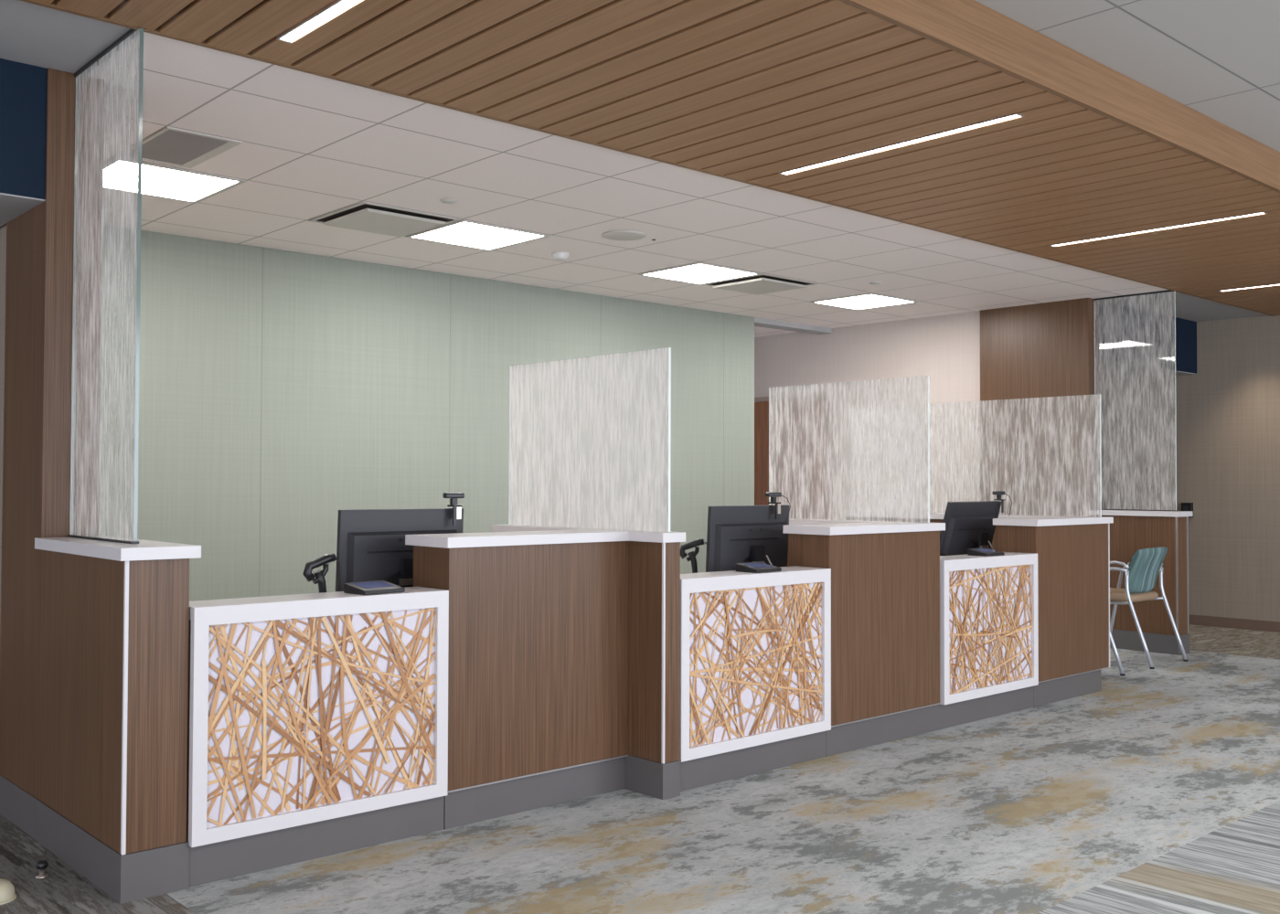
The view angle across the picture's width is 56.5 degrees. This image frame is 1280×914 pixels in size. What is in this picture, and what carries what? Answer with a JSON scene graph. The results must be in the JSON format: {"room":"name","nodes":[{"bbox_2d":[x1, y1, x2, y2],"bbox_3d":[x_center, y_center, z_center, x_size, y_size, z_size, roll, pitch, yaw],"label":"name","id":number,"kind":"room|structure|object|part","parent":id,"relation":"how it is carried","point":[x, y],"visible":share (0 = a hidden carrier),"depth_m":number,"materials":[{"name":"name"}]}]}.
{"room":"reception area","nodes":[
{"label":"reception area","id":0,"kind":"room"},
{"bbox_2d":[0,192,45,226],"bbox_3d":[-5.722,-0.916,4.284,5.260,0.005,4.989,1,-2,-42],"label":"ceiling","id":1,"kind":"structure","parent":0,"point":[12,207],"depth_m":4.27,"materials":[{"name":"white paint"}]},
{"bbox_2d":[0,58,47,199],"bbox_3d":[-4.073,-1.185,2.476,5.260,0.466,0.090,1,-2,-42],"label":"wall","id":2,"kind":"structure","parent":0,"point":[23,87],"depth_m":4.16,"materials":[{"name":"blue paint"}]},
{"bbox_2d":[97,224,754,601],"bbox_3d":[-1.375,0.073,8.358,6.307,2.709,0.120,1,-2,-42],"label":"wall","id":3,"kind":"structure","parent":0,"point":[281,392],"depth_m":7.73,"materials":[{"name":"green paint"}]},
{"bbox_2d":[754,317,831,334],"bbox_3d":[1.344,-1.196,10.901,1.093,0.044,0.170,1,-2,-42],"label":"trim","id":4,"kind":"structure","parent":3,"relation":"attached to","point":[758,322],"depth_m":10.87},
{"bbox_2d":[0,624,1279,913],"bbox_3d":[0.700,1.372,4.327,14.900,0.050,13.500,1,-2,-42],"label":"floor","id":5,"kind":"structure","parent":0,"point":[1029,811],"depth_m":4.20,"materials":[{"name":"carpet"}]},
{"bbox_2d":[0,878,16,905],"bbox_3d":[-1.928,1.291,3.555,0.124,0.060,0.124,1,-2,-42],"label":"domed cap","id":6,"kind":"object","parent":5,"relation":"on","point":[7,895],"visible":1,"depth_m":3.54,"materials":[{"name":"beige plastic"}]},
{"bbox_2d":[34,860,49,879],"bbox_3d":[-1.887,1.301,3.761,0.040,0.050,0.040,1,-2,-42],"label":"door stop","id":7,"kind":"object","parent":5,"relation":"on","point":[41,865],"visible":1,"depth_m":3.75,"materials":[{"name":"silver metal"}]},
{"bbox_2d":[0,67,189,904],"bbox_3d":[-3.421,0.010,5.783,0.202,2.709,5.840,1,-2,-42],"label":"wall","id":8,"kind":"structure","parent":5,"relation":"on","point":[112,802],"depth_m":4.08,"materials":[{"name":"brown laminate"}]},
{"bbox_2d":[0,774,37,840],"bbox_3d":[-2.198,1.268,4.400,0.194,0.141,0.497,1,-2,-42],"label":"baseboard","id":9,"kind":"structure","parent":8,"relation":"attached to","point":[17,805],"depth_m":4.31,"materials":[{"name":"grey rubber"}]},
{"bbox_2d":[34,535,201,561],"bbox_3d":[-1.733,0.297,3.919,0.239,0.038,0.858,1,-2,-42],"label":"countertop","id":10,"kind":"structure","parent":8,"relation":"on","point":[145,549],"depth_m":3.67,"materials":[{"name":"white stone"}]},
{"bbox_2d":[67,26,145,543],"bbox_3d":[-1.805,-0.549,4.019,0.024,1.656,0.632,1,-2,-42],"label":"glass screen","id":11,"kind":"object","parent":10,"relation":"on","point":[111,50],"visible":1,"depth_m":3.97,"materials":[{"name":"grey glass"}]},
{"bbox_3d":[-1.534,0.745,3.550,0.011,0.872,0.011,1,-2,-42],"label":"corner trim","id":12,"kind":"part","parent":8,"relation":"part of","materials":[{"name":"silver metal"}]},
{"bbox_2d":[186,586,448,887],"bbox_3d":[-1.056,0.916,4.615,1.767,0.862,1.000,1,-2,-42],"label":"desk","id":13,"kind":"object","parent":5,"relation":"on","point":[317,723],"visible":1,"depth_m":3.94,"materials":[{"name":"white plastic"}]},
{"bbox_3d":[-1.044,0.858,3.982,0.918,0.668,0.010,1,-2,-42],"label":"white panel","id":14,"kind":"part","parent":13,"relation":"part of","materials":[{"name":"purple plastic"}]},
{"bbox_2d":[302,553,341,593],"bbox_3d":[-1.174,0.484,4.397,0.115,0.254,0.115,0,-1,3],"label":"barcode scanner","id":15,"kind":"object","parent":13,"relation":"on","point":[319,575],"visible":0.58,"depth_m":4.38,"materials":[{"name":"black plastic"}]},
{"bbox_2d":[343,580,405,595],"bbox_3d":[-0.939,0.458,4.196,0.142,0.036,0.170,-1,-2,41],"label":"pad","id":16,"kind":"object","parent":13,"relation":"on","point":[372,587],"visible":1,"depth_m":4.16,"materials":[{"name":"black plastic"}]},
{"bbox_2d":[335,508,463,591],"bbox_3d":[-0.911,0.409,4.629,0.550,0.414,0.214,1,-2,-42],"label":"monitor","id":17,"kind":"object","parent":13,"relation":"on","point":[371,546],"visible":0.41,"depth_m":4.56,"materials":[{"name":"black plastic"}]},
{"bbox_2d":[442,492,464,525],"bbox_3d":[-0.745,0.209,4.790,0.086,0.130,0.064,1,-2,-42],"label":"webcam","id":18,"kind":"object","parent":17,"relation":"attached to","point":[456,508],"visible":1,"depth_m":4.77,"materials":[{"name":"black plastic"}]},
{"bbox_2d":[412,541,680,830],"bbox_3d":[-0.574,0.848,4.873,0.956,1.014,1.133,1,-2,-42],"label":"counter","id":19,"kind":"object","parent":5,"relation":"on","point":[563,659],"depth_m":4.62,"materials":[{"name":"brown laminate"}]},
{"bbox_3d":[-0.452,0.772,4.672,0.864,0.872,0.247,1,-2,-42],"label":"panel","id":20,"kind":"part","parent":19,"relation":"part of","materials":[{"name":"brown laminate"}]},
{"bbox_3d":[-0.370,1.210,4.569,0.862,0.006,0.002,1,-2,-42],"label":"trim","id":21,"kind":"part","parent":19,"relation":"part of","materials":[{"name":"metal"}]},
{"bbox_2d":[405,524,685,548],"bbox_3d":[-0.576,0.321,4.884,0.994,0.038,1.168,1,-2,-42],"label":"countertop","id":22,"kind":"structure","parent":19,"relation":"on","point":[500,535],"depth_m":4.64,"materials":[{"name":"white stone"}]},
{"bbox_2d":[508,347,671,532],"bbox_3d":[-0.244,-0.062,5.179,0.012,0.742,1.079,1,-2,-42],"label":"glass screen","id":23,"kind":"object","parent":22,"relation":"on","point":[590,436],"visible":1,"depth_m":5.12,"materials":[{"name":"white glass"}]},
{"bbox_3d":[-0.254,0.784,5.167,0.090,0.872,1.130,1,-2,-42],"label":"divider panel","id":24,"kind":"part","parent":19,"relation":"part of","materials":[{"name":"brown laminate"}]},
{"bbox_3d":[0.093,0.775,4.723,0.009,0.872,0.010,1,-2,-42],"label":"corner trim","id":25,"kind":"part","parent":19,"relation":"part of","materials":[{"name":"silver metal"}]},
{"bbox_2d":[679,565,831,791],"bbox_3d":[0.449,0.945,5.726,1.683,0.862,1.000,1,-2,-42],"label":"desk","id":26,"kind":"object","parent":5,"relation":"on","point":[755,648],"visible":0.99,"depth_m":5.10,"materials":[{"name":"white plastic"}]},
{"bbox_2d":[680,538,706,573],"bbox_3d":[0.259,0.517,5.704,0.110,0.254,0.123,1,-2,-42],"label":"barcode scanner","id":27,"kind":"object","parent":26,"relation":"on","point":[692,555],"visible":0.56,"depth_m":5.69,"materials":[{"name":"black plastic"}]},
{"bbox_2d":[705,504,789,572],"bbox_3d":[0.544,0.440,5.748,0.560,0.412,0.214,1,-2,-42],"label":"monitor","id":28,"kind":"object","parent":26,"relation":"on","point":[735,534],"visible":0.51,"depth_m":5.70,"materials":[{"name":"black plastic"}]},
{"bbox_2d":[765,492,790,522],"bbox_3d":[0.679,0.250,5.875,0.130,0.151,0.072,1,-2,-42],"label":"webcam","id":29,"kind":"object","parent":28,"relation":"attached to","point":[777,505],"visible":1,"depth_m":5.85,"materials":[{"name":"black plastic"}]},
{"bbox_3d":[0.503,0.888,5.131,0.946,0.668,0.010,1,-2,-42],"label":"white panel","id":30,"kind":"part","parent":26,"relation":"part of","materials":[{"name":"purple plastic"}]},
{"bbox_2d":[735,562,781,573],"bbox_3d":[0.518,0.486,5.262,0.176,0.036,0.147,1,-2,-42],"label":"pad","id":31,"kind":"object","parent":26,"relation":"on","point":[749,567],"visible":1,"depth_m":5.22,"materials":[{"name":"black plastic"}]},
{"bbox_2d":[787,531,940,757],"bbox_3d":[0.826,0.880,6.160,0.899,1.014,1.111,1,-2,-42],"label":"counter","id":32,"kind":"object","parent":5,"relation":"on","point":[885,587],"depth_m":5.71,"materials":[{"name":"brown laminate"}]},
{"bbox_3d":[1.012,0.817,6.493,0.153,0.872,0.870,1,-2,-42],"label":"divider panel","id":33,"kind":"part","parent":32,"relation":"part of","materials":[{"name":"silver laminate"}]},
{"bbox_2d":[783,518,945,535],"bbox_3d":[0.821,0.354,6.165,0.925,0.038,1.150,1,-2,-42],"label":"countertop","id":34,"kind":"structure","parent":32,"relation":"on","point":[807,527],"depth_m":5.73,"materials":[{"name":"white stone"}]},
{"bbox_2d":[768,375,929,522],"bbox_3d":[1.096,-0.032,6.388,0.012,0.742,1.062,1,-2,-42],"label":"glass screen","id":35,"kind":"object","parent":34,"relation":"on","point":[878,505],"visible":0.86,"depth_m":6.34,"materials":[{"name":"white glass"}]},
{"bbox_3d":[1.192,1.240,5.737,0.885,0.006,0.002,1,-2,-42],"label":"trim","id":36,"kind":"part","parent":32,"relation":"part of","materials":[{"name":"metal"}]},
{"bbox_2d":[845,516,1109,707],"bbox_3d":[1.905,0.916,7.666,0.860,1.014,1.892,1,-2,-42],"label":"counter","id":37,"kind":"object","parent":5,"relation":"on","point":[1073,560],"depth_m":6.95,"materials":[{"name":"brown laminate"}]},
{"bbox_3d":[2.087,0.853,7.996,0.146,0.872,1.650,1,-2,-42],"label":"divider panel","id":38,"kind":"part","parent":37,"relation":"part of","materials":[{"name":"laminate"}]},
{"bbox_2d":[842,511,1113,526],"bbox_3d":[1.903,0.390,7.676,0.896,0.038,1.930,1,-2,-42],"label":"countertop","id":39,"kind":"structure","parent":37,"relation":"on","point":[1028,520],"depth_m":7.04,"materials":[{"name":"white stone"}]},
{"bbox_2d":[851,394,1101,517],"bbox_3d":[2.155,0.005,7.891,0.012,0.742,1.867,1,-2,-42],"label":"glass screen","id":40,"kind":"object","parent":39,"relation":"on","point":[1049,426],"visible":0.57,"depth_m":7.66,"materials":[{"name":"white glass"}]},
{"bbox_3d":[2.458,0.834,7.058,0.858,0.872,0.238,1,-2,-42],"label":"panel","id":41,"kind":"part","parent":37,"relation":"part of","materials":[{"name":"brown laminate"}]},
{"bbox_3d":[2.537,1.271,6.959,0.856,0.006,0.002,1,-2,-42],"label":"trim","id":42,"kind":"part","parent":37,"relation":"part of","materials":[{"name":"metal"}]},
{"bbox_3d":[2.853,0.840,7.257,0.010,0.872,0.010,1,-2,-42],"label":"corner trim","id":43,"kind":"part","parent":37,"relation":"part of","materials":[{"name":"silver metal"}]},
{"bbox_2d":[938,552,1038,729],"bbox_3d":[1.800,0.977,6.953,1.613,0.862,1.000,1,-2,-42],"label":"desk","id":44,"kind":"object","parent":5,"relation":"on","point":[989,624],"visible":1,"depth_m":6.34,"materials":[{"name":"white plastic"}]},
{"bbox_2d":[939,501,1001,556],"bbox_3d":[2.003,0.472,7.079,0.555,0.415,0.222,1,-2,-42],"label":"monitor","id":45,"kind":"object","parent":44,"relation":"on","point":[968,525],"visible":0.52,"depth_m":7.04,"materials":[{"name":"black plastic"}]},
{"bbox_2d":[992,490,1012,516],"bbox_3d":[2.208,0.284,7.264,0.130,0.151,0.072,1,-2,-42],"label":"webcam","id":46,"kind":"object","parent":45,"relation":"attached to","point":[998,494],"visible":1,"depth_m":7.24,"materials":[{"name":"black plastic"}]},
{"bbox_2d":[967,547,1004,556],"bbox_3d":[1.879,0.517,6.500,0.170,0.036,0.141,1,-2,-42],"label":"pad","id":47,"kind":"object","parent":44,"relation":"on","point":[983,551],"visible":1,"depth_m":6.46,"materials":[{"name":"black plastic"}]},
{"bbox_3d":[1.869,0.919,6.373,0.919,0.668,0.010,1,-2,-42],"label":"white panel","id":48,"kind":"part","parent":44,"relation":"part of","materials":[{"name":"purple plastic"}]},
{"bbox_2d":[1109,629,1125,676],"bbox_3d":[2.762,1.025,7.851,0.562,0.810,0.629,1,-2,-42],"label":"chair","id":49,"kind":"object","parent":5,"relation":"on","point":[1122,673],"visible":0.02,"depth_m":7.82,"materials":[{"name":"silver metal"}]},
{"bbox_2d":[1109,546,1188,669],"bbox_3d":[3.469,1.041,8.493,0.562,0.810,0.629,1,-2,-42],"label":"chair","id":50,"kind":"object","parent":5,"relation":"on","point":[1143,569],"visible":0.77,"depth_m":8.32,"materials":[{"name":"silver metal"}]},
{"bbox_3d":[3.276,1.015,8.357,0.079,0.034,0.367,1,-2,-42],"label":"seat rail","id":51,"kind":"part","parent":50,"relation":"part of","materials":[{"name":"silver metal"}]},
{"bbox_3d":[3.217,1.100,8.374,0.025,0.667,0.429,1,-2,-42],"label":"leg","id":52,"kind":"part","parent":50,"relation":"part of","materials":[{"name":"silver metal"}]},
{"bbox_3d":[3.282,0.754,8.312,0.022,0.067,0.263,1,-2,-42],"label":"armrest","id":53,"kind":"part","parent":50,"relation":"part of","materials":[{"name":"silver metal"}]},
{"bbox_3d":[3.416,0.987,8.553,0.470,0.062,0.470,1,-2,-42],"label":"seat","id":54,"kind":"part","parent":50,"relation":"part of","materials":[{"name":"beige fabric"}]},
{"bbox_3d":[3.610,1.109,8.730,0.025,0.667,0.429,1,-2,-42],"label":"leg","id":55,"kind":"part","parent":50,"relation":"part of","materials":[{"name":"silver metal"}]},
{"bbox_3d":[3.415,1.107,8.157,0.025,0.648,0.196,1,-2,-42],"label":"leg","id":56,"kind":"part","parent":50,"relation":"part of","materials":[{"name":"silver metal"}]},
{"bbox_3d":[3.575,0.794,8.383,0.500,0.320,0.137,1,-2,-42],"label":"backrest","id":57,"kind":"part","parent":50,"relation":"part of","materials":[{"name":"teal fabric"}]},
{"bbox_3d":[3.807,1.116,8.513,0.025,0.648,0.196,1,-2,-42],"label":"leg","id":58,"kind":"part","parent":50,"relation":"part of","materials":[{"name":"silver metal"}]},
{"bbox_2d":[754,298,1189,655],"bbox_3d":[2.120,0.141,10.936,0.197,2.709,5.664,1,-2,-42],"label":"wall","id":59,"kind":"structure","parent":0,"point":[944,348],"depth_m":9.88,"materials":[{"name":"white paint"}]},
{"bbox_2d":[754,392,833,519],"bbox_3d":[1.425,0.453,11.531,0.069,2.105,1.080,1,-2,-42],"label":"door","id":60,"kind":"structure","parent":59,"relation":"in","point":[761,409],"depth_m":11.59,"materials":[{"name":"brown wood"}]},
{"bbox_2d":[1090,510,1192,516],"bbox_3d":[3.802,0.427,9.079,0.234,0.038,0.702,1,-2,-42],"label":"countertop","id":61,"kind":"structure","parent":59,"relation":"on","point":[1104,512],"depth_m":8.93,"materials":[{"name":"white stone"}]},
{"bbox_2d":[1093,289,1177,511],"bbox_3d":[3.782,-0.419,9.122,0.024,1.656,0.631,1,-2,-42],"label":"glass screen","id":62,"kind":"object","parent":61,"relation":"on","point":[1128,398],"visible":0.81,"depth_m":9.11,"materials":[{"name":"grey glass"}]},
{"bbox_3d":[3.950,0.876,8.770,0.011,0.872,0.011,1,-2,-42],"label":"corner trim","id":63,"kind":"part","parent":59,"relation":"part of","materials":[{"name":"metal"}]},
{"bbox_3d":[4.084,0.879,8.892,0.011,0.872,0.011,1,-2,-42],"label":"corner trim","id":64,"kind":"part","parent":59,"relation":"part of","materials":[{"name":"metal"}]},
{"bbox_2d":[974,0,1279,152],"bbox_3d":[3.162,-1.610,1.692,14.900,0.050,6.205,1,-2,-42],"label":"ceiling","id":65,"kind":"structure","parent":0,"point":[1220,59],"depth_m":4.42,"materials":[{"name":"tile"}]},
{"bbox_2d":[0,0,1279,337],"bbox_3d":[-1.375,-1.397,6.680,14.900,0.186,7.305,1,-2,-42],"label":"ceiling","id":66,"kind":"structure","parent":65,"relation":"hanging from","point":[747,91],"depth_m":5.18,"materials":[{"name":"brown wood"}]},
{"bbox_2d":[102,157,246,203],"bbox_3d":[-2.336,-1.336,5.788,0.612,0.007,0.612,1,-2,-42],"label":"recessed light","id":67,"kind":"object","parent":66,"relation":"in","point":[157,180],"visible":0.66,"depth_m":5.79,"materials":[{"name":"white plastic"}]},
{"bbox_2d":[120,126,242,168],"bbox_3d":[-2.011,-1.348,5.208,0.320,0.007,0.565,1,-2,-42],"label":"ceiling vent","id":68,"kind":"object","parent":66,"relation":"in","point":[169,145],"visible":0.87,"depth_m":5.18,"materials":[{"name":"white metal"}]},
{"bbox_3d":[-2.024,-1.349,5.196,0.253,0.004,0.523,1,-2,-42],"label":"panel","id":69,"kind":"part","parent":68,"relation":"part of","materials":[{"name":"white metal"}]},
{"bbox_2d":[276,0,361,42],"bbox_3d":[-0.755,-1.384,3.459,0.053,0.021,1.232,1,-2,-42],"label":"recessed light","id":70,"kind":"object","parent":66,"relation":"in","point":[335,7],"visible":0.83,"depth_m":3.74,"materials":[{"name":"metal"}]},
{"bbox_2d":[308,201,461,236],"bbox_3d":[-1.418,-1.304,6.621,0.608,0.029,0.608,1,-2,-42],"label":"ceiling vent","id":71,"kind":"object","parent":66,"relation":"in","point":[367,217],"visible":1,"depth_m":6.54,"materials":[{"name":"white metal"}]},
{"bbox_2d":[439,198,457,203],"bbox_3d":[-0.991,-1.323,6.166,0.090,0.010,0.090,1,-2,-42],"label":"sprinkler cover","id":72,"kind":"object","parent":66,"relation":"attached to","point":[442,200],"visible":1,"depth_m":6.15,"materials":[{"name":"white metal"}]},
{"bbox_3d":[-0.991,-1.320,6.166,0.074,0.005,0.074,1,-2,-42],"label":"plate","id":73,"kind":"part","parent":72,"relation":"part of","materials":[{"name":"white metal"}]},
{"bbox_2d":[405,219,550,250],"bbox_3d":[-0.959,-1.305,7.038,0.612,0.007,0.612,1,-2,-42],"label":"recessed light","id":74,"kind":"object","parent":66,"relation":"in","point":[464,232],"visible":1,"depth_m":7.01,"materials":[{"name":"white plastic"}]},
{"bbox_2d":[551,251,569,260],"bbox_3d":[-0.505,-1.275,7.579,0.116,0.040,0.116,1,-2,-42],"label":"smoke detector","id":75,"kind":"object","parent":66,"relation":"attached to","point":[557,255],"visible":1,"depth_m":7.54,"materials":[{"name":"white plastic"}]},
{"bbox_2d":[601,230,655,240],"bbox_3d":[-0.059,-1.299,7.011,0.329,0.013,0.260,0,-1,-5],"label":"ceiling speaker","id":76,"kind":"object","parent":66,"relation":"attached to","point":[615,235],"visible":1,"depth_m":6.97,"materials":[{"name":"white metal"}]},
{"bbox_2d":[638,262,762,285],"bbox_3d":[0.417,-1.273,8.289,0.612,0.007,0.612,1,-2,-42],"label":"recessed light","id":77,"kind":"object","parent":66,"relation":"in","point":[699,273],"visible":1,"depth_m":8.27,"materials":[{"name":"white plastic"}]},
{"bbox_2d":[701,273,819,295],"bbox_3d":[0.876,-1.251,8.706,0.608,0.029,0.608,1,-2,-42],"label":"ceiling vent","id":78,"kind":"object","parent":66,"relation":"in","point":[762,283],"visible":1,"depth_m":8.62,"materials":[{"name":"white metal"}]},
{"bbox_3d":[0.876,-1.263,8.706,0.608,0.005,0.608,1,-2,-42],"label":"frame","id":79,"kind":"part","parent":78,"relation":"part of","materials":[{"name":"white metal"}]},
{"bbox_2d":[810,292,918,309],"bbox_3d":[1.794,-1.241,9.540,0.612,0.007,0.612,1,-2,-42],"label":"recessed light","id":80,"kind":"object","parent":66,"relation":"in","point":[867,301],"visible":1,"depth_m":9.52,"materials":[{"name":"white plastic"}]},
{"bbox_2d":[868,281,881,284],"bbox_3d":[1.705,-1.260,8.641,0.090,0.010,0.090,1,-2,-42],"label":"sprinkler cover","id":81,"kind":"object","parent":66,"relation":"attached to","point":[870,282],"visible":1,"depth_m":8.62,"materials":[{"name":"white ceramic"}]},
{"bbox_2d":[778,112,1024,175],"bbox_3d":[1.080,-1.342,5.127,0.053,0.021,1.232,1,-2,-42],"label":"recessed light","id":82,"kind":"object","parent":66,"relation":"in","point":[1017,114],"visible":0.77,"depth_m":5.06,"materials":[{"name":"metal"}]},
{"bbox_2d":[1049,211,1268,246],"bbox_3d":[2.916,-1.299,6.794,0.053,0.021,1.232,1,-2,-42],"label":"recessed light","id":83,"kind":"object","parent":66,"relation":"in","point":[1264,212],"visible":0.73,"depth_m":6.74,"materials":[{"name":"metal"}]},
{"bbox_2d":[1218,283,1279,291],"bbox_3d":[4.751,-1.257,8.461,0.053,0.021,1.232,1,-2,-42],"label":"recessed light","id":84,"kind":"object","parent":66,"relation":"in","point":[1279,283],"visible":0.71,"depth_m":8.75,"materials":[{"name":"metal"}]},
{"bbox_2d":[1099,300,1196,373],"bbox_3d":[4.279,-0.993,10.091,1.830,0.466,0.090,1,-2,-42],"label":"wall","id":85,"kind":"structure","parent":0,"point":[1186,330],"depth_m":10.13,"materials":[{"name":"blue paint"}]},
{"bbox_2d":[1100,359,1196,380],"bbox_3d":[2.637,-0.723,11.892,1.830,0.005,4.969,1,-2,-42],"label":"ceiling","id":86,"kind":"structure","parent":0,"point":[1133,368],"depth_m":10.43,"materials":[{"name":"white paint"}]},
{"bbox_2d":[1100,315,1279,621],"bbox_3d":[6.191,0.034,9.411,0.120,2.882,13.600,1,-2,-42],"label":"wall","id":87,"kind":"structure","parent":0,"point":[1227,414],"depth_m":10.48,"materials":[{"name":"beige paint"}]},
{"bbox_2d":[1181,502,1193,517],"bbox_3d":[4.901,0.476,10.681,0.065,0.130,0.083,1,-2,-42],"label":"wall box","id":88,"kind":"object","parent":87,"relation":"attached to","point":[1185,506],"visible":0.71,"depth_m":10.66,"materials":[{"name":"black plastic"}]},
{"bbox_2d":[1188,614,1279,632],"bbox_3d":[6.172,1.429,9.300,0.010,0.088,13.500,1,-2,-42],"label":"baseboard","id":89,"kind":"structure","parent":87,"relation":"attached to","point":[1195,620],"depth_m":10.38,"materials":[{"name":"rubber"}]}
]}

